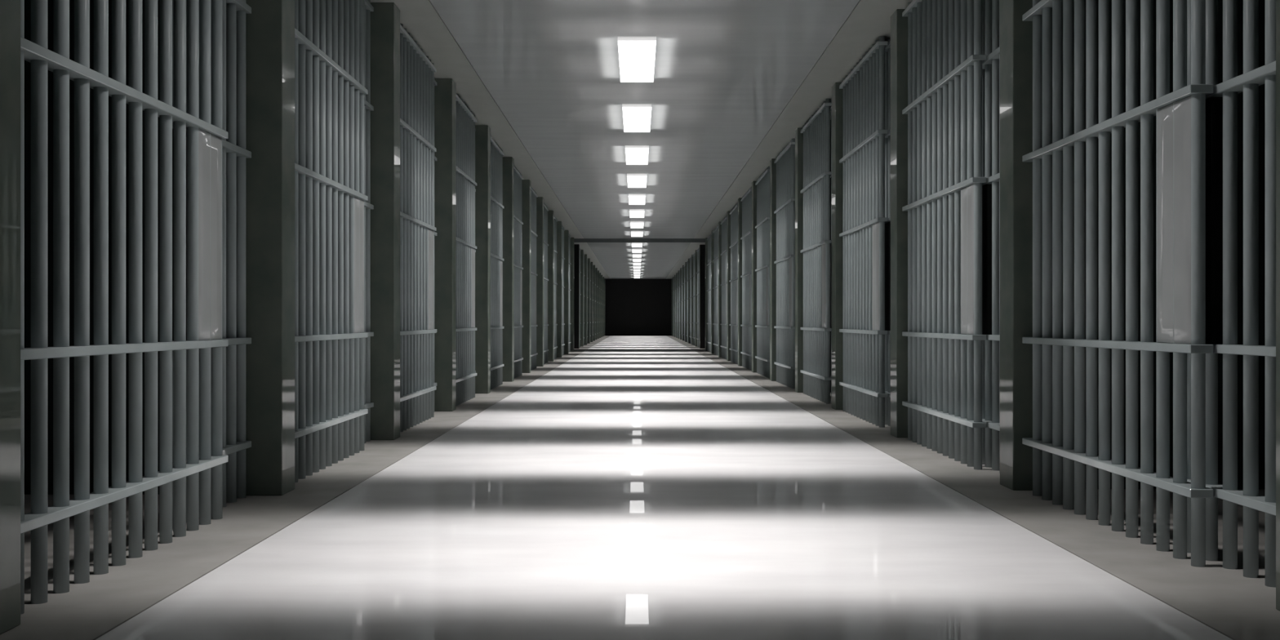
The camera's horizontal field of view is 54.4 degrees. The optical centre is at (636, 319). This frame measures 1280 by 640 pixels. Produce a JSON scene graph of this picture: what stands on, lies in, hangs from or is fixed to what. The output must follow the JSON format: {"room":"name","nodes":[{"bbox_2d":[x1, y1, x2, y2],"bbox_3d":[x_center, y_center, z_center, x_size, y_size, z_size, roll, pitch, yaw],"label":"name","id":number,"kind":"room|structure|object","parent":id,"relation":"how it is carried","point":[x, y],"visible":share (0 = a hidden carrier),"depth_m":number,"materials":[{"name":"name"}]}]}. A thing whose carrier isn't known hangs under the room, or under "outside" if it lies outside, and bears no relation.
{"room":"prison interior","nodes":[
{"label":"prison interior","id":0,"kind":"room"},
{"bbox_2d":[24,0,159,494],"bbox_3d":[-3.572,-0.813,38.800,2.255,3.926,80.600,0,0,0],"label":"bars","id":1,"kind":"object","parent":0,"point":[27,2],"depth_m":7.06,"materials":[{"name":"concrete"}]},
{"bbox_2d":[573,244,578,348],"bbox_3d":[-2.227,-0.812,42.970,0.447,3.604,0.030,0,0,0],"label":"trim","id":2,"kind":"structure","parent":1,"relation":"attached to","point":[575,246],"depth_m":42.96,"materials":[{"name":"black metal"}]},
{"bbox_2d":[573,238,705,242],"bbox_3d":[0.090,-2.674,40.950,4.880,0.124,1.900,0,0,0],"label":"trim","id":3,"kind":"structure","parent":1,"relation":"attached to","point":[575,240],"depth_m":40.84,"materials":[{"name":"metal"}]},
{"bbox_2d":[172,0,251,528],"bbox_3d":[-2.208,-0.812,6.433,0.097,3.605,1.086,0,0,0],"label":"bars","id":4,"kind":"object","parent":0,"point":[234,153],"visible":0.37,"depth_m":6.75,"materials":[{"name":"paint"}]},
{"bbox_2d":[364,0,373,443],"bbox_3d":[-2.208,-0.812,9.669,0.097,3.605,1.086,0,0,0],"label":"bars","id":5,"kind":"object","parent":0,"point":[368,7],"visible":0.2,"depth_m":10.14,"materials":[{"name":"paint"}]},
{"bbox_2d":[434,80,436,386],"bbox_3d":[-2.208,-0.812,12.904,0.097,3.605,1.086,0,0,0],"label":"bars","id":6,"kind":"object","parent":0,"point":[435,82],"visible":0.06,"depth_m":13.34,"materials":[{"name":"paint"}]},
{"bbox_2d":[605,278,671,335],"bbox_3d":[0.000,-0.813,79.150,9.400,3.926,0.100,0,0,0],"label":"wall","id":7,"kind":"structure","parent":0,"point":[633,307],"depth_m":79.11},
{"bbox_2d":[0,335,1279,639],"bbox_3d":[0.000,1.070,38.800,9.200,0.160,80.600,0,0,0],"label":"floor","id":8,"kind":"structure","parent":0,"point":[619,487],"depth_m":5.40,"materials":[{"name":"grey concrete"}]},
{"bbox_2d":[0,0,20,634],"bbox_3d":[-2.210,-0.812,3.909,0.420,3.605,0.266,0,0,0],"label":"concrete pillar","id":9,"kind":"structure","parent":8,"relation":"on","point":[10,10],"depth_m":3.97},
{"bbox_2d":[20,0,228,614],"bbox_3d":[-2.096,-0.812,5.154,0.094,3.605,2.172,0,0,0],"label":"door","id":10,"kind":"structure","parent":8,"relation":"on","point":[205,134],"depth_m":5.01,"materials":[{"name":"paint"}]},
{"bbox_2d":[245,0,294,495],"bbox_3d":[-2.210,-0.812,7.145,0.420,3.605,0.266,0,0,0],"label":"concrete pillar","id":11,"kind":"structure","parent":8,"relation":"on","point":[270,24],"depth_m":7.01,"materials":[{"name":"grey concrete"}]},
{"bbox_2d":[294,0,368,482],"bbox_3d":[-2.096,-0.812,8.390,0.094,3.605,2.172,0,0,0],"label":"door","id":12,"kind":"structure","parent":8,"relation":"on","point":[330,91],"depth_m":8.41,"materials":[{"name":"paint"}]},
{"bbox_2d":[370,2,399,439],"bbox_3d":[-2.210,-0.812,10.380,0.420,3.605,0.266,0,0,0],"label":"concrete pillar","id":13,"kind":"structure","parent":8,"relation":"on","point":[385,16],"depth_m":10.25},
{"bbox_2d":[400,23,436,431],"bbox_3d":[-2.096,-0.812,11.625,0.094,3.605,2.172,0,0,0],"label":"door","id":14,"kind":"structure","parent":8,"relation":"on","point":[417,148],"depth_m":11.65,"materials":[{"name":"paint"}]},
{"bbox_2d":[434,78,456,411],"bbox_3d":[-2.210,-0.812,13.616,0.420,3.605,0.266,0,0,0],"label":"concrete pillar","id":15,"kind":"structure","parent":8,"relation":"on","point":[445,91],"depth_m":13.48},
{"bbox_2d":[456,93,476,405],"bbox_3d":[-2.096,-0.812,14.861,0.094,3.605,2.172,0,0,0],"label":"door","id":16,"kind":"structure","parent":8,"relation":"on","point":[466,184],"depth_m":15.05,"materials":[{"name":"paint"}]},
{"bbox_2d":[475,125,490,393],"bbox_3d":[-2.210,-0.812,16.852,0.420,3.605,0.266,0,0,0],"label":"concrete pillar","id":17,"kind":"structure","parent":8,"relation":"on","point":[482,133],"depth_m":16.72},
{"bbox_2d":[490,135,503,390],"bbox_3d":[-2.096,-0.812,18.097,0.094,3.605,2.172,0,0,0],"label":"door","id":18,"kind":"structure","parent":8,"relation":"on","point":[496,153],"depth_m":18.30,"materials":[{"name":"paint"}]},
{"bbox_2d":[502,156,514,382],"bbox_3d":[-2.210,-0.812,20.087,0.420,3.605,0.266,0,0,0],"label":"concrete pillar","id":19,"kind":"structure","parent":8,"relation":"on","point":[508,162],"depth_m":19.95,"materials":[{"name":"grey concrete"}]},
{"bbox_2d":[514,166,523,377],"bbox_3d":[-2.096,-0.812,21.332,0.094,3.605,2.172,0,0,0],"label":"door","id":20,"kind":"structure","parent":8,"relation":"on","point":[517,176],"depth_m":21.70,"materials":[{"name":"paint"}]},
{"bbox_2d":[521,179,530,373],"bbox_3d":[-2.210,-0.812,23.323,0.420,3.605,0.266,0,0,0],"label":"concrete pillar","id":21,"kind":"structure","parent":8,"relation":"on","point":[526,184],"depth_m":23.19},
{"bbox_2d":[530,186,537,370],"bbox_3d":[-2.096,-0.812,24.568,0.094,3.605,2.172,0,0,0],"label":"door","id":22,"kind":"structure","parent":8,"relation":"on","point":[533,194],"depth_m":24.93,"materials":[{"name":"paint"}]},
{"bbox_2d":[536,196,543,366],"bbox_3d":[-2.210,-0.812,26.559,0.420,3.605,0.266,0,0,0],"label":"concrete pillar","id":23,"kind":"structure","parent":8,"relation":"on","point":[540,200],"depth_m":26.43,"materials":[{"name":"grey concrete"}]},
{"bbox_2d":[543,203,548,364],"bbox_3d":[-2.096,-0.812,27.804,0.094,3.605,2.172,0,0,0],"label":"door","id":24,"kind":"structure","parent":8,"relation":"on","point":[545,208],"depth_m":28.33,"materials":[{"name":"paint"}]},
{"bbox_2d":[547,210,553,361],"bbox_3d":[-2.210,-0.812,29.795,0.420,3.605,0.266,0,0,0],"label":"concrete pillar","id":25,"kind":"structure","parent":8,"relation":"on","point":[550,213],"depth_m":29.66,"materials":[{"name":"grey concrete"}]},
{"bbox_2d":[553,215,557,359],"bbox_3d":[-2.096,-0.812,31.040,0.094,3.605,2.172,0,0,0],"label":"door","id":26,"kind":"structure","parent":8,"relation":"on","point":[555,252],"depth_m":31.41,"materials":[{"name":"paint"}]},
{"bbox_2d":[556,221,561,357],"bbox_3d":[-2.210,-0.812,33.030,0.420,3.605,0.266,0,0,0],"label":"concrete pillar","id":27,"kind":"structure","parent":8,"relation":"on","point":[558,223],"depth_m":32.90,"materials":[{"name":"grey concrete"}]},
{"bbox_2d":[561,225,564,355],"bbox_3d":[-2.096,-0.812,34.275,0.094,3.605,2.172,0,0,0],"label":"door","id":28,"kind":"structure","parent":8,"relation":"on","point":[562,228],"depth_m":34.81,"materials":[{"name":"paint"}]},
{"bbox_2d":[564,230,568,354],"bbox_3d":[-2.210,-0.812,36.266,0.420,3.605,0.266,0,0,0],"label":"concrete pillar","id":29,"kind":"structure","parent":8,"relation":"on","point":[566,232],"depth_m":36.13,"materials":[{"name":"grey concrete"}]},
{"bbox_2d":[568,235,570,351],"bbox_3d":[-2.096,-0.812,37.511,0.094,3.605,2.172,0,0,0],"label":"door","id":30,"kind":"structure","parent":8,"relation":"on","point":[569,235],"depth_m":38.21,"materials":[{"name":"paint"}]},
{"bbox_2d":[570,237,573,351],"bbox_3d":[-2.210,-0.812,39.502,0.420,3.605,0.266,0,0,0],"label":"concrete pillar","id":31,"kind":"structure","parent":8,"relation":"on","point":[571,238],"depth_m":39.37,"materials":[{"name":"grey concrete"}]},
{"bbox_2d":[578,244,579,348],"bbox_3d":[-2.210,-0.812,43.123,0.420,3.605,0.266,0,0,0],"label":"concrete pillar","id":32,"kind":"structure","parent":8,"relation":"on","point":[579,245],"depth_m":43.05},
{"bbox_2d":[579,248,581,346],"bbox_3d":[-2.096,-0.812,44.368,0.094,3.605,2.172,0,0,0],"label":"door","id":33,"kind":"structure","parent":8,"relation":"on","point":[580,248],"depth_m":45.24,"materials":[{"name":"paint"}]},
{"bbox_2d":[580,249,583,346],"bbox_3d":[-2.210,-0.812,46.359,0.420,3.605,0.266,0,0,0],"label":"concrete pillar","id":34,"kind":"structure","parent":8,"relation":"on","point":[581,251],"depth_m":46.22,"materials":[{"name":"grey concrete"}]},
{"bbox_2d":[583,253,584,345],"bbox_3d":[-2.096,-0.812,47.604,0.094,3.605,2.172,0,0,0],"label":"door","id":35,"kind":"structure","parent":8,"relation":"on","point":[584,253],"depth_m":48.65,"materials":[{"name":"paint"}]},
{"bbox_2d":[584,253,586,345],"bbox_3d":[-2.210,-0.812,49.594,0.420,3.605,0.266,0,0,0],"label":"concrete pillar","id":36,"kind":"structure","parent":8,"relation":"on","point":[585,255],"depth_m":49.46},
{"bbox_2d":[586,257,587,343],"bbox_3d":[-2.096,-0.812,50.839,0.094,3.605,2.172,0,0,0],"label":"door","id":37,"kind":"structure","parent":8,"relation":"on","point":[587,257],"depth_m":51.89,"materials":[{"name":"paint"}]},
{"bbox_2d":[587,257,590,343],"bbox_3d":[-2.210,-0.812,52.830,0.420,3.605,0.266,0,0,0],"label":"concrete pillar","id":38,"kind":"structure","parent":8,"relation":"on","point":[588,259],"depth_m":52.70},
{"bbox_2d":[590,262,592,342],"bbox_3d":[-2.210,-0.812,56.066,0.420,3.605,0.266,0,0,0],"label":"concrete pillar","id":39,"kind":"structure","parent":8,"relation":"on","point":[591,263],"depth_m":55.93,"materials":[{"name":"grey concrete"}]},
{"bbox_2d":[592,265,595,341],"bbox_3d":[-2.210,-0.812,59.301,0.420,3.605,0.266,0,0,0],"label":"concrete pillar","id":40,"kind":"structure","parent":8,"relation":"on","point":[593,266],"depth_m":59.16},
{"bbox_2d":[595,267,597,339],"bbox_3d":[-2.210,-0.812,62.537,0.420,3.605,0.266,0,0,0],"label":"concrete pillar","id":41,"kind":"structure","parent":8,"relation":"on","point":[596,268],"depth_m":62.41,"materials":[{"name":"grey concrete"}]},
{"bbox_2d":[597,270,599,338],"bbox_3d":[-2.210,-0.812,65.773,0.420,3.605,0.266,0,0,0],"label":"concrete pillar","id":42,"kind":"structure","parent":8,"relation":"on","point":[597,270],"depth_m":65.65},
{"bbox_2d":[599,272,600,337],"bbox_3d":[-2.210,-0.812,69.009,0.420,3.605,0.266,0,0,0],"label":"concrete pillar","id":43,"kind":"structure","parent":8,"relation":"on","point":[599,273],"depth_m":68.88,"materials":[{"name":"grey concrete"}]},
{"bbox_2d":[600,275,602,337],"bbox_3d":[-2.210,-0.812,72.244,0.420,3.605,0.266,0,0,0],"label":"concrete pillar","id":44,"kind":"structure","parent":8,"relation":"on","point":[602,275],"depth_m":72.12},
{"bbox_2d":[602,276,604,336],"bbox_3d":[-2.210,-0.812,75.480,0.420,3.605,0.266,0,0,0],"label":"concrete pillar","id":45,"kind":"structure","parent":8,"relation":"on","point":[602,277],"depth_m":75.36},
{"bbox_2d":[604,278,605,335],"bbox_3d":[-2.210,-0.812,78.716,0.420,3.605,0.266,0,0,0],"label":"concrete pillar","id":46,"kind":"structure","parent":8,"relation":"on","point":[604,278],"depth_m":78.59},
{"bbox_2d":[671,278,672,335],"bbox_3d":[2.393,-0.812,78.926,0.420,3.605,0.266,0,0,0],"label":"concrete pillar","id":47,"kind":"structure","parent":8,"relation":"on","point":[672,278],"depth_m":78.89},
{"bbox_2d":[672,276,673,336],"bbox_3d":[2.393,-0.812,75.690,0.420,3.605,0.266,0,0,0],"label":"concrete pillar","id":48,"kind":"structure","parent":8,"relation":"on","point":[673,277],"depth_m":75.56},
{"bbox_2d":[673,276,674,336],"bbox_3d":[2.260,-0.812,74.395,0.094,3.605,2.172,0,0,0],"label":"door","id":49,"kind":"structure","parent":8,"relation":"on","point":[673,277],"depth_m":75.36,"materials":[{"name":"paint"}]},
{"bbox_2d":[674,275,675,337],"bbox_3d":[2.393,-0.812,72.454,0.420,3.605,0.266,0,0,0],"label":"concrete pillar","id":50,"kind":"structure","parent":8,"relation":"on","point":[674,275],"depth_m":72.33,"materials":[{"name":"grey concrete"}]},
{"bbox_2d":[675,272,677,337],"bbox_3d":[2.393,-0.812,69.219,0.420,3.605,0.266,0,0,0],"label":"concrete pillar","id":51,"kind":"structure","parent":8,"relation":"on","point":[676,273],"depth_m":69.08,"materials":[{"name":"grey concrete"}]},
{"bbox_2d":[676,271,678,337],"bbox_3d":[2.260,-0.812,67.923,0.094,3.605,2.172,0,0,0],"label":"door","id":52,"kind":"structure","parent":8,"relation":"on","point":[677,272],"depth_m":67.88,"materials":[{"name":"paint"}]},
{"bbox_2d":[678,270,679,338],"bbox_3d":[2.393,-0.812,65.983,0.420,3.605,0.266,0,0,0],"label":"concrete pillar","id":53,"kind":"structure","parent":8,"relation":"on","point":[678,270],"depth_m":65.86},
{"bbox_2d":[679,270,679,338],"bbox_3d":[2.260,-0.812,64.688,0.094,3.605,2.172,0,0,0],"label":"door","id":54,"kind":"structure","parent":8,"relation":"on","point":[679,270],"depth_m":65.31,"materials":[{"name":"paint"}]},
{"bbox_2d":[680,267,681,339],"bbox_3d":[2.393,-0.812,62.747,0.420,3.605,0.266,0,0,0],"label":"concrete pillar","id":55,"kind":"structure","parent":8,"relation":"on","point":[680,268],"depth_m":62.61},
{"bbox_2d":[680,266,682,339],"bbox_3d":[2.260,-0.812,61.452,0.094,3.605,2.172,0,0,0],"label":"door","id":56,"kind":"structure","parent":8,"relation":"on","point":[682,267],"depth_m":61.73,"materials":[{"name":"paint"}]},
{"bbox_2d":[682,265,684,340],"bbox_3d":[2.393,-0.812,59.511,0.420,3.605,0.266,0,0,0],"label":"concrete pillar","id":57,"kind":"structure","parent":8,"relation":"on","point":[682,265],"depth_m":59.38,"materials":[{"name":"grey concrete"}]},
{"bbox_2d":[683,264,684,341],"bbox_3d":[2.260,-0.812,58.216,0.094,3.605,2.172,0,0,0],"label":"door","id":58,"kind":"structure","parent":8,"relation":"on","point":[684,264],"depth_m":58.66,"materials":[{"name":"paint"}]},
{"bbox_2d":[684,262,686,342],"bbox_3d":[2.393,-0.812,56.276,0.420,3.605,0.266,0,0,0],"label":"concrete pillar","id":59,"kind":"structure","parent":8,"relation":"on","point":[685,262],"depth_m":56.23,"materials":[{"name":"grey concrete"}]},
{"bbox_2d":[685,260,688,342],"bbox_3d":[2.260,-0.812,54.981,0.094,3.605,2.172,0,0,0],"label":"door","id":60,"kind":"structure","parent":8,"relation":"on","point":[686,263],"depth_m":55.15,"materials":[{"name":"paint"}]},
{"bbox_2d":[688,258,689,343],"bbox_3d":[2.393,-0.812,53.040,0.420,3.605,0.266,0,0,0],"label":"concrete pillar","id":61,"kind":"structure","parent":8,"relation":"on","point":[688,259],"depth_m":52.90,"materials":[{"name":"grey concrete"}]},
{"bbox_2d":[688,257,691,343],"bbox_3d":[2.260,-0.812,51.745,0.094,3.605,2.172,0,0,0],"label":"door","id":62,"kind":"structure","parent":8,"relation":"on","point":[690,260],"depth_m":51.77,"materials":[{"name":"paint"}]},
{"bbox_2d":[691,254,693,344],"bbox_3d":[2.393,-0.812,49.804,0.420,3.605,0.266,0,0,0],"label":"concrete pillar","id":63,"kind":"structure","parent":8,"relation":"on","point":[691,255],"depth_m":49.67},
{"bbox_2d":[692,252,695,345],"bbox_3d":[2.260,-0.812,48.509,0.094,3.605,2.172,0,0,0],"label":"door","id":64,"kind":"structure","parent":8,"relation":"on","point":[694,254],"depth_m":48.62,"materials":[{"name":"paint"}]},
{"bbox_2d":[695,249,697,346],"bbox_3d":[2.393,-0.812,46.569,0.420,3.605,0.266,0,0,0],"label":"concrete pillar","id":65,"kind":"structure","parent":8,"relation":"on","point":[695,250],"depth_m":46.44,"materials":[{"name":"grey concrete"}]},
{"bbox_2d":[696,247,699,347],"bbox_3d":[2.260,-0.812,45.273,0.094,3.605,2.172,0,0,0],"label":"door","id":66,"kind":"structure","parent":8,"relation":"on","point":[698,249],"depth_m":45.38,"materials":[{"name":"paint"}]},
{"bbox_2d":[705,237,707,351],"bbox_3d":[2.393,-0.812,39.716,0.420,3.605,0.266,0,0,0],"label":"concrete pillar","id":67,"kind":"structure","parent":8,"relation":"on","point":[706,240],"depth_m":39.58,"materials":[{"name":"grey concrete"}]},
{"bbox_2d":[706,234,711,352],"bbox_3d":[2.260,-0.812,38.420,0.094,3.605,2.172,0,0,0],"label":"door","id":68,"kind":"structure","parent":8,"relation":"on","point":[708,238],"depth_m":38.26,"materials":[{"name":"paint"}]},
{"bbox_2d":[711,230,714,354],"bbox_3d":[2.393,-0.812,36.480,0.420,3.605,0.266,0,0,0],"label":"concrete pillar","id":69,"kind":"structure","parent":8,"relation":"on","point":[712,231],"depth_m":36.35,"materials":[{"name":"grey concrete"}]},
{"bbox_2d":[712,225,718,355],"bbox_3d":[2.260,-0.812,35.185,0.094,3.605,2.172,0,0,0],"label":"door","id":70,"kind":"structure","parent":8,"relation":"on","point":[715,232],"depth_m":35.12,"materials":[{"name":"paint"}]},
{"bbox_2d":[718,222,721,357],"bbox_3d":[2.393,-0.812,33.244,0.420,3.605,0.266,0,0,0],"label":"concrete pillar","id":71,"kind":"structure","parent":8,"relation":"on","point":[719,223],"depth_m":33.11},
{"bbox_2d":[720,214,727,359],"bbox_3d":[2.260,-0.812,31.949,0.094,3.605,2.172,0,0,0],"label":"door","id":72,"kind":"structure","parent":8,"relation":"on","point":[724,222],"depth_m":31.88,"materials":[{"name":"paint"}]},
{"bbox_2d":[727,211,730,361],"bbox_3d":[2.393,-0.812,30.009,0.420,3.605,0.266,0,0,0],"label":"concrete pillar","id":73,"kind":"structure","parent":8,"relation":"on","point":[728,212],"depth_m":29.87,"materials":[{"name":"grey concrete"}]},
{"bbox_2d":[729,202,737,364],"bbox_3d":[2.260,-0.812,28.713,0.094,3.605,2.172,0,0,0],"label":"door","id":74,"kind":"structure","parent":8,"relation":"on","point":[734,212],"depth_m":28.65,"materials":[{"name":"paint"}]},
{"bbox_2d":[737,197,742,366],"bbox_3d":[2.393,-0.812,26.773,0.420,3.605,0.266,0,0,0],"label":"concrete pillar","id":75,"kind":"structure","parent":8,"relation":"on","point":[740,203],"depth_m":26.64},
{"bbox_2d":[740,186,751,370],"bbox_3d":[2.260,-0.812,25.478,0.094,3.605,2.172,0,0,0],"label":"door","id":76,"kind":"structure","parent":8,"relation":"on","point":[746,200],"depth_m":25.25,"materials":[{"name":"paint"}]},
{"bbox_2d":[751,181,756,372],"bbox_3d":[2.393,-0.812,23.537,0.420,3.605,0.266,0,0,0],"label":"concrete pillar","id":77,"kind":"structure","parent":8,"relation":"on","point":[753,186],"depth_m":23.41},
{"bbox_2d":[755,166,769,377],"bbox_3d":[2.260,-0.812,22.242,0.094,3.605,2.172,0,0,0],"label":"door","id":78,"kind":"structure","parent":8,"relation":"on","point":[762,183],"depth_m":22.01,"materials":[{"name":"paint"}]},
{"bbox_2d":[769,158,776,381],"bbox_3d":[2.393,-0.812,20.302,0.420,3.605,0.266,0,0,0],"label":"concrete pillar","id":79,"kind":"structure","parent":8,"relation":"on","point":[772,166],"depth_m":20.17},
{"bbox_2d":[773,138,795,388],"bbox_3d":[2.260,-0.812,19.006,0.094,3.605,2.172,0,0,0],"label":"door","id":80,"kind":"structure","parent":8,"relation":"on","point":[784,211],"depth_m":18.77,"materials":[{"name":"paint"}]},
{"bbox_2d":[795,128,803,392],"bbox_3d":[2.393,-0.812,17.066,0.420,3.605,0.266,0,0,0],"label":"concrete pillar","id":81,"kind":"structure","parent":8,"relation":"on","point":[798,136],"depth_m":16.93,"materials":[{"name":"grey concrete"}]},
{"bbox_2d":[800,98,831,404],"bbox_3d":[2.260,-0.812,15.771,0.094,3.605,2.172,0,0,0],"label":"door","id":82,"kind":"structure","parent":8,"relation":"on","point":[816,328],"depth_m":15.54,"materials":[{"name":"paint"}]},
{"bbox_2d":[831,82,843,409],"bbox_3d":[2.393,-0.812,13.830,0.420,3.605,0.266,0,0,0],"label":"concrete pillar","id":83,"kind":"structure","parent":8,"relation":"on","point":[837,93],"depth_m":13.70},
{"bbox_2d":[839,35,887,427],"bbox_3d":[2.260,-0.812,12.535,0.094,3.605,2.172,0,0,0],"label":"door","id":84,"kind":"structure","parent":8,"relation":"on","point":[863,160],"depth_m":12.27,"materials":[{"name":"paint"}]},
{"bbox_2d":[890,8,907,437],"bbox_3d":[2.393,-0.812,10.594,0.420,3.605,0.266,0,0,0],"label":"concrete pillar","id":85,"kind":"structure","parent":8,"relation":"on","point":[899,24],"depth_m":10.46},
{"bbox_2d":[902,0,986,470],"bbox_3d":[2.260,-0.812,9.299,0.094,3.605,2.172,0,0,0],"label":"door","id":86,"kind":"structure","parent":8,"relation":"on","point":[944,109],"depth_m":9.06,"materials":[{"name":"paint"}]},
{"bbox_2d":[1000,0,1074,490],"bbox_3d":[2.393,-0.812,7.359,0.420,3.605,0.266,0,0,0],"label":"concrete pillar","id":87,"kind":"structure","parent":8,"relation":"on","point":[1015,34],"depth_m":7.23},
{"bbox_2d":[1022,0,1213,567],"bbox_3d":[2.260,-0.812,6.064,0.094,3.605,2.172,0,0,0],"label":"door","id":88,"kind":"structure","parent":8,"relation":"on","point":[1180,113],"depth_m":5.83,"materials":[{"name":"paint"}]},
{"bbox_2d":[1275,0,1279,610],"bbox_3d":[2.393,-0.812,4.123,0.420,3.605,0.266,0,0,0],"label":"concrete pillar","id":89,"kind":"structure","parent":8,"relation":"on","point":[1277,2],"depth_m":4.24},
{"bbox_2d":[370,0,912,279],"bbox_3d":[0.000,-2.696,38.800,9.200,0.160,80.600,0,0,0],"label":"ceiling","id":90,"kind":"structure","parent":0,"point":[735,81],"depth_m":14.07,"materials":[{"name":"paint"}]},
{"bbox_2d":[622,103,651,132],"bbox_3d":[0.000,-2.598,16.078,0.357,0.037,2.020,0,0,0],"label":"recessed light","id":91,"kind":"object","parent":90,"relation":"in","point":[636,117],"visible":1,"depth_m":15.82,"materials":[{"name":"white plastic"}]},
{"bbox_2d":[631,248,641,253],"bbox_3d":[0.000,-2.598,46.708,0.357,0.037,2.020,0,0,0],"label":"recessed light","id":92,"kind":"object","parent":90,"relation":"in","point":[634,251],"visible":1,"depth_m":46.53,"materials":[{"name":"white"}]},
{"bbox_2d":[632,258,640,261],"bbox_3d":[0.000,-2.598,53.976,0.357,0.037,2.020,0,0,0],"label":"recessed light","id":93,"kind":"object","parent":90,"relation":"in","point":[633,260],"visible":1,"depth_m":53.49,"materials":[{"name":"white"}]},
{"bbox_2d":[617,36,656,82],"bbox_3d":[0.000,-2.598,12.494,0.357,0.037,2.020,0,0,0],"label":"recessed light","id":94,"kind":"object","parent":90,"relation":"in","point":[637,55],"visible":1,"depth_m":12.27,"materials":[{"name":"white plastic"}]},
{"bbox_2d":[625,145,648,164],"bbox_3d":[0.000,-2.598,19.663,0.357,0.037,2.020,0,0,0],"label":"recessed light","id":95,"kind":"object","parent":90,"relation":"in","point":[634,154],"visible":1,"depth_m":19.41,"materials":[{"name":"white plastic"}]},
{"bbox_2d":[626,173,647,187],"bbox_3d":[0.000,-2.598,23.247,0.357,0.037,2.020,0,0,0],"label":"recessed light","id":96,"kind":"object","parent":90,"relation":"in","point":[634,180],"visible":1,"depth_m":23.06,"materials":[{"name":"white plastic"}]},
{"bbox_2d":[628,194,645,204],"bbox_3d":[0.000,-2.598,26.831,0.357,0.037,2.020,0,0,0],"label":"recessed light","id":97,"kind":"object","parent":90,"relation":"in","point":[633,199],"visible":1,"depth_m":26.65,"materials":[{"name":"white plastic"}]},
{"bbox_2d":[629,208,644,217],"bbox_3d":[0.000,-2.598,30.415,0.357,0.037,2.020,0,0,0],"label":"recessed light","id":98,"kind":"object","parent":90,"relation":"in","point":[633,213],"visible":1,"depth_m":30.13,"materials":[{"name":"white plastic"}]},
{"bbox_2d":[630,221,644,228],"bbox_3d":[0.000,-2.598,33.999,0.357,0.037,2.020,0,0,0],"label":"recessed light","id":99,"kind":"object","parent":90,"relation":"in","point":[633,224],"visible":1,"depth_m":33.75,"materials":[{"name":"white plastic"}]},
{"bbox_2d":[631,231,643,236],"bbox_3d":[0.000,-2.598,37.583,0.357,0.037,2.020,0,0,0],"label":"recessed light","id":100,"kind":"object","parent":90,"relation":"in","point":[633,233],"visible":1,"depth_m":37.27,"materials":[{"name":"white plastic"}]},
{"bbox_2d":[631,242,642,247],"bbox_3d":[0.000,-2.598,43.074,0.357,0.037,2.020,0,0,0],"label":"recessed light","id":101,"kind":"object","parent":90,"relation":"in","point":[633,244],"visible":1,"depth_m":42.73,"materials":[{"name":"white plastic"}]},
{"bbox_2d":[632,253,641,257],"bbox_3d":[0.000,-2.598,50.342,0.357,0.037,2.020,0,0,0],"label":"recessed light","id":102,"kind":"object","parent":90,"relation":"in","point":[633,255],"visible":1,"depth_m":49.77,"materials":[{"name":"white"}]},
{"bbox_2d":[830,106,831,402],"bbox_3d":[2.369,-0.812,14.507,0.097,3.605,1.086,0,0,0],"label":"bars","id":103,"kind":"object","parent":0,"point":[831,106],"visible":0.02,"depth_m":15.00,"materials":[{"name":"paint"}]},
{"bbox_2d":[884,39,890,426],"bbox_3d":[2.369,-0.812,11.271,0.097,3.605,1.086,0,0,0],"label":"bars","id":104,"kind":"object","parent":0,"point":[887,49],"visible":0.17,"depth_m":11.61,"materials":[{"name":"paint"}]},
{"bbox_2d":[982,0,999,473],"bbox_3d":[2.369,-0.812,8.036,0.097,3.605,1.086,0,0,0],"label":"bars","id":105,"kind":"object","parent":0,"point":[990,8],"visible":0.33,"depth_m":8.29,"materials":[{"name":"paint"}]},
{"bbox_2d":[830,0,1265,488],"bbox_3d":[3.664,-0.813,38.800,2.072,3.926,80.600,0,0,0],"label":"wall","id":106,"kind":"structure","parent":0,"point":[1240,2],"depth_m":7.28,"materials":[{"name":"concrete"}]},
{"bbox_2d":[699,244,705,348],"bbox_3d":[2.408,-0.812,43.180,0.444,3.604,0.030,0,0,0],"label":"trim","id":107,"kind":"structure","parent":106,"relation":"attached to","point":[702,247],"depth_m":43.17,"materials":[{"name":"black metal"}]},
{"bbox_2d":[1186,0,1275,587],"bbox_3d":[2.369,-0.812,4.800,0.097,3.605,1.086,0,0,0],"label":"bars","id":108,"kind":"object","parent":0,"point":[1221,105],"visible":0.56,"depth_m":4.94,"materials":[{"name":"paint"}]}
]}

